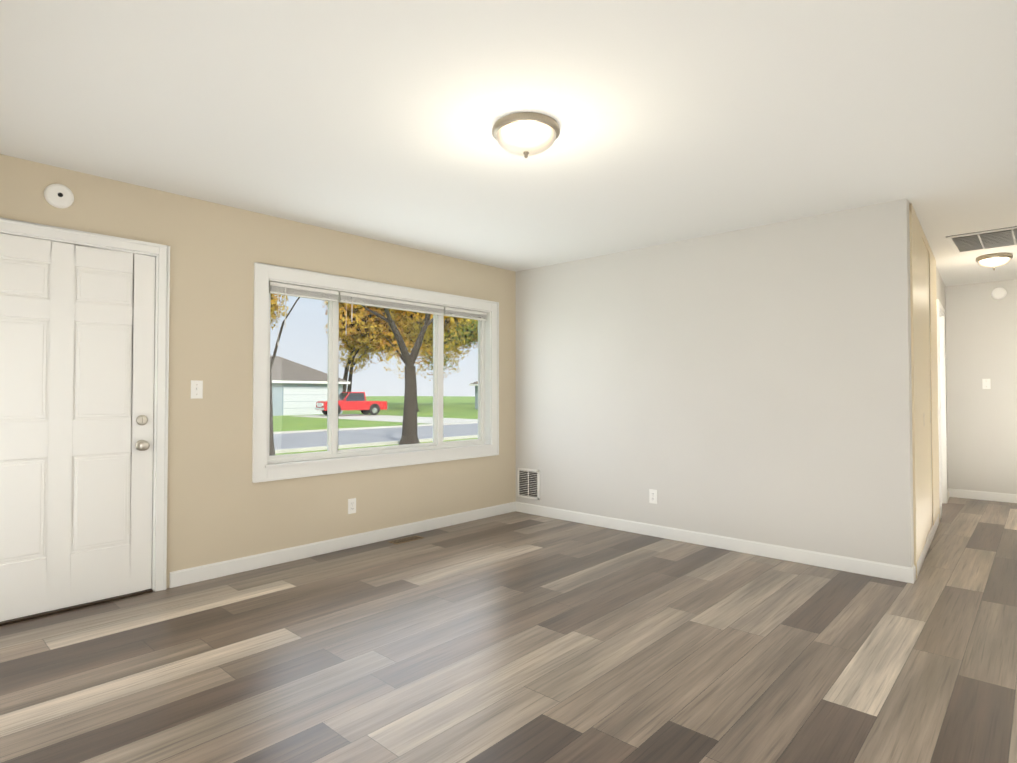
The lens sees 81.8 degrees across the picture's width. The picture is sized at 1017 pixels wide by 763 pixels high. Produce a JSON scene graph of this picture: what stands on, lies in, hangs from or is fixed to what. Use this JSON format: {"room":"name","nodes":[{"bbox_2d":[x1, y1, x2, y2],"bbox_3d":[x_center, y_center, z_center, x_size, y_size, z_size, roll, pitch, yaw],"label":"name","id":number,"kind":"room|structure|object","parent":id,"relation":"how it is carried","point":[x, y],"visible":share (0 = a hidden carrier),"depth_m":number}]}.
{"room":"empty living room","nodes":[
{"label":"empty living room","id":0,"kind":"room"},
{"bbox_2d":[0,154,515,587],"bbox_3d":[-0.202,0.091,5.800,0.150,2.440,8.950,-1,-2,42],"label":"wall","id":1,"kind":"structure","parent":0,"point":[221,506],"depth_m":3.93},
{"bbox_2d":[44,184,73,208],"bbox_3d":[-2.460,-1.019,3.218,0.037,0.132,0.132,-1,-2,42],"label":"smoke detector","id":2,"kind":"object","parent":1,"relation":"attached to","point":[61,196],"visible":1,"depth_m":3.21},
{"bbox_2d":[0,233,154,621],"bbox_3d":[-2.456,0.238,3.223,0.116,2.019,0.915,-1,-2,42],"label":"entry door","id":3,"kind":"structure","parent":1,"relation":"in","point":[76,387],"depth_m":3.28},
{"bbox_2d":[0,217,170,625],"bbox_3d":[-2.505,0.211,3.269,0.175,2.108,1.059,-1,-2,42],"label":"door frame","id":4,"kind":"structure","parent":1,"relation":"attached to","point":[160,253],"depth_m":3.56},
{"bbox_2d":[191,380,202,398],"bbox_3d":[-1.982,0.051,3.735,0.016,0.115,0.070,-1,-2,42],"label":"light switch","id":5,"kind":"object","parent":1,"relation":"attached to","point":[196,389],"visible":1,"depth_m":3.73},
{"bbox_2d":[169,501,516,587],"bbox_3d":[-1.013,1.245,4.773,0.015,0.098,3.163,-1,-2,42],"label":"baseboard","id":6,"kind":"structure","parent":1,"relation":"attached to","point":[271,558],"depth_m":4.36},
{"bbox_2d":[348,498,355,513],"bbox_3d":[-1.214,0.967,4.560,0.008,0.115,0.070,-1,-2,42],"label":"electrical outlet","id":7,"kind":"object","parent":1,"relation":"attached to","point":[351,505],"visible":1,"depth_m":4.56},
{"bbox_2d":[252,262,498,482],"bbox_3d":[-0.965,-0.046,4.935,0.167,1.505,2.425,-1,-2,42],"label":"window","id":8,"kind":"structure","parent":1,"relation":"in","point":[332,459],"depth_m":4.66},
{"bbox_2d":[269,282,486,344],"bbox_3d":[-0.949,-0.461,4.928,0.034,0.450,2.172,-1,-2,42],"label":"window blinds","id":9,"kind":"object","parent":8,"relation":"attached to","point":[305,292],"visible":0.94,"depth_m":4.71},
{"bbox_2d":[0,497,1016,762],"bbox_3d":[1.494,1.341,4.222,4.750,0.120,8.950,-1,-2,42],"label":"floor","id":10,"kind":"structure","parent":0,"point":[516,637],"depth_m":2.65},
{"bbox_2d":[388,535,423,543],"bbox_3d":[-0.831,1.288,4.786,0.110,0.006,0.280,-1,-2,42],"label":"floor vent","id":11,"kind":"object","parent":10,"relation":"in","point":[406,539],"visible":1,"depth_m":4.77},
{"bbox_2d":[0,0,1016,285],"bbox_3d":[1.494,-1.219,4.272,4.750,0.120,8.950,-1,-2,42],"label":"ceiling","id":12,"kind":"structure","parent":0,"point":[678,120],"depth_m":2.59},
{"bbox_2d":[492,112,559,157],"bbox_3d":[0.082,-1.114,2.735,0.314,0.150,0.314,-1,-2,42],"label":"ceiling light","id":13,"kind":"object","parent":12,"relation":"attached to","point":[525,134],"visible":1,"depth_m":2.64},
{"bbox_2d":[946,226,1016,252],"bbox_3d":[3.923,-1.140,4.710,0.600,0.031,0.680,-1,-2,42],"label":"ceiling vent","id":14,"kind":"object","parent":12,"relation":"in","point":[990,239],"visible":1,"depth_m":4.70},
{"bbox_2d":[976,253,1012,270],"bbox_3d":[4.392,-1.070,5.309,0.260,0.136,0.260,-1,-2,42],"label":"light","id":15,"kind":"object","parent":12,"relation":"attached to","point":[993,260],"visible":1,"depth_m":5.24},
{"bbox_2d":[516,199,913,567],"bbox_3d":[1.348,0.074,4.902,3.350,2.440,0.120,-1,-2,42],"label":"wall","id":16,"kind":"structure","parent":0,"point":[753,384],"depth_m":4.46},
{"bbox_2d":[518,468,539,499],"bbox_3d":[0.197,1.018,5.848,0.280,0.290,0.013,-1,-2,42],"label":"return air vent","id":17,"kind":"object","parent":16,"relation":"attached to","point":[529,483],"visible":1,"depth_m":5.84},
{"bbox_2d":[649,489,656,503],"bbox_3d":[1.213,0.964,4.922,0.070,0.115,0.008,-1,-2,42],"label":"electrical outlet","id":18,"kind":"object","parent":16,"relation":"attached to","point":[652,496],"visible":1,"depth_m":4.92},
{"bbox_2d":[517,502,915,583],"bbox_3d":[1.308,1.246,4.826,3.367,0.098,0.017,-1,-2,42],"label":"baseboard","id":19,"kind":"structure","parent":16,"relation":"attached to","point":[848,564],"depth_m":4.42},
{"bbox_2d":[929,267,947,521],"bbox_3d":[3.796,0.082,5.341,0.327,2.440,3.966,-1,-2,42],"label":"wall","id":20,"kind":"structure","parent":0,"point":[940,288],"depth_m":6.33},
{"bbox_2d":[909,203,939,579],"bbox_3d":[3.300,0.073,4.631,0.131,2.430,2.158,-1,-2,42],"label":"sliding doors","id":21,"kind":"structure","parent":20,"relation":"in","point":[925,432],"depth_m":4.31},
{"bbox_2d":[937,299,947,516],"bbox_3d":[4.436,0.262,6.102,0.136,2.110,0.960,-1,-1,39],"label":"door frame","id":22,"kind":"structure","parent":20,"relation":"attached to","point":[942,404],"depth_m":6.38},
{"bbox_2d":[947,488,952,500],"bbox_3d":[4.929,1.279,6.592,0.038,0.096,0.433,-1,-2,42],"label":"baseboard","id":23,"kind":"structure","parent":20,"relation":"attached to","point":[950,491],"depth_m":6.76},
{"bbox_2d":[945,279,1016,493],"bbox_3d":[4.466,0.124,7.491,4.450,2.440,0.150,-1,-2,42],"label":"wall","id":24,"kind":"structure","parent":0,"point":[981,332],"depth_m":6.60},
{"bbox_2d":[953,489,1016,502],"bbox_3d":[5.558,1.275,6.357,1.281,0.096,0.015,-1,-2,42],"label":"baseboard","id":25,"kind":"structure","parent":24,"relation":"attached to","point":[959,493],"depth_m":6.56},
{"bbox_2d":[982,379,990,388],"bbox_3d":[5.350,0.026,6.570,0.070,0.115,0.016,-1,-2,42],"label":"light switch","id":26,"kind":"object","parent":24,"relation":"attached to","point":[986,383],"visible":1,"depth_m":6.57},
{"bbox_2d":[991,288,1006,299],"bbox_3d":[5.432,-0.975,6.502,0.132,0.132,0.034,-1,-2,42],"label":"smoke detector","id":27,"kind":"object","parent":24,"relation":"attached to","point":[998,293],"visible":1,"depth_m":6.49},
{"label":"outside","id":28,"kind":"structure","parent":0,"visible":0},
{"bbox_2d":[273,396,477,454],"bbox_3d":[-56.783,3.697,91.914,320.000,0.300,350.000,-1,-2,42],"label":"ground","id":29,"kind":"structure","parent":28,"point":[468,414],"depth_m":45.58},
{"bbox_2d":[269,297,299,455],"bbox_3d":[-5.937,-1.069,15.504,2.012,6.239,1.988,-1,-2,42],"label":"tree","id":30,"kind":"object","parent":29,"relation":"on","point":[271,444],"depth_m":16.03},
{"bbox_2d":[271,356,349,415],"bbox_3d":[-22.242,-0.137,46.782,9.900,5.600,15.900,-1,-1,36],"label":"house","id":31,"kind":"structure","parent":29,"relation":"on","point":[296,388],"depth_m":47.09},
{"bbox_2d":[270,294,477,411],"bbox_3d":[-22.017,-6.363,62.669,40.542,18.671,73.770,-1,-2,42],"label":"foliage","id":32,"kind":"object","parent":29,"relation":"on","point":[454,328],"depth_m":57.02},
{"bbox_2d":[273,414,477,453],"bbox_3d":[-1.624,2.509,41.405,25.600,0.100,350.000,-1,-2,42],"label":"road","id":33,"kind":"structure","parent":29,"relation":"on","point":[347,432],"depth_m":24.43},
{"bbox_2d":[315,392,387,414],"bbox_3d":[-11.971,1.692,44.932,5.102,1.778,2.140,1,-1,-36],"label":"truck","id":34,"kind":"object","parent":33,"relation":"on","point":[342,397],"depth_m":44.29},
{"bbox_2d":[362,305,432,444],"bbox_3d":[-3.215,-1.163,19.063,4.851,6.567,2.251,1,-1,-37],"label":"tree","id":35,"kind":"object","parent":29,"relation":"on","point":[410,382],"depth_m":19.36},
{"bbox_2d":[469,381,477,408],"bbox_3d":[4.596,0.305,64.233,14.900,5.400,9.900,1,-2,-44],"label":"house","id":36,"kind":"structure","parent":29,"relation":"on","point":[476,394],"depth_m":62.45}
]}

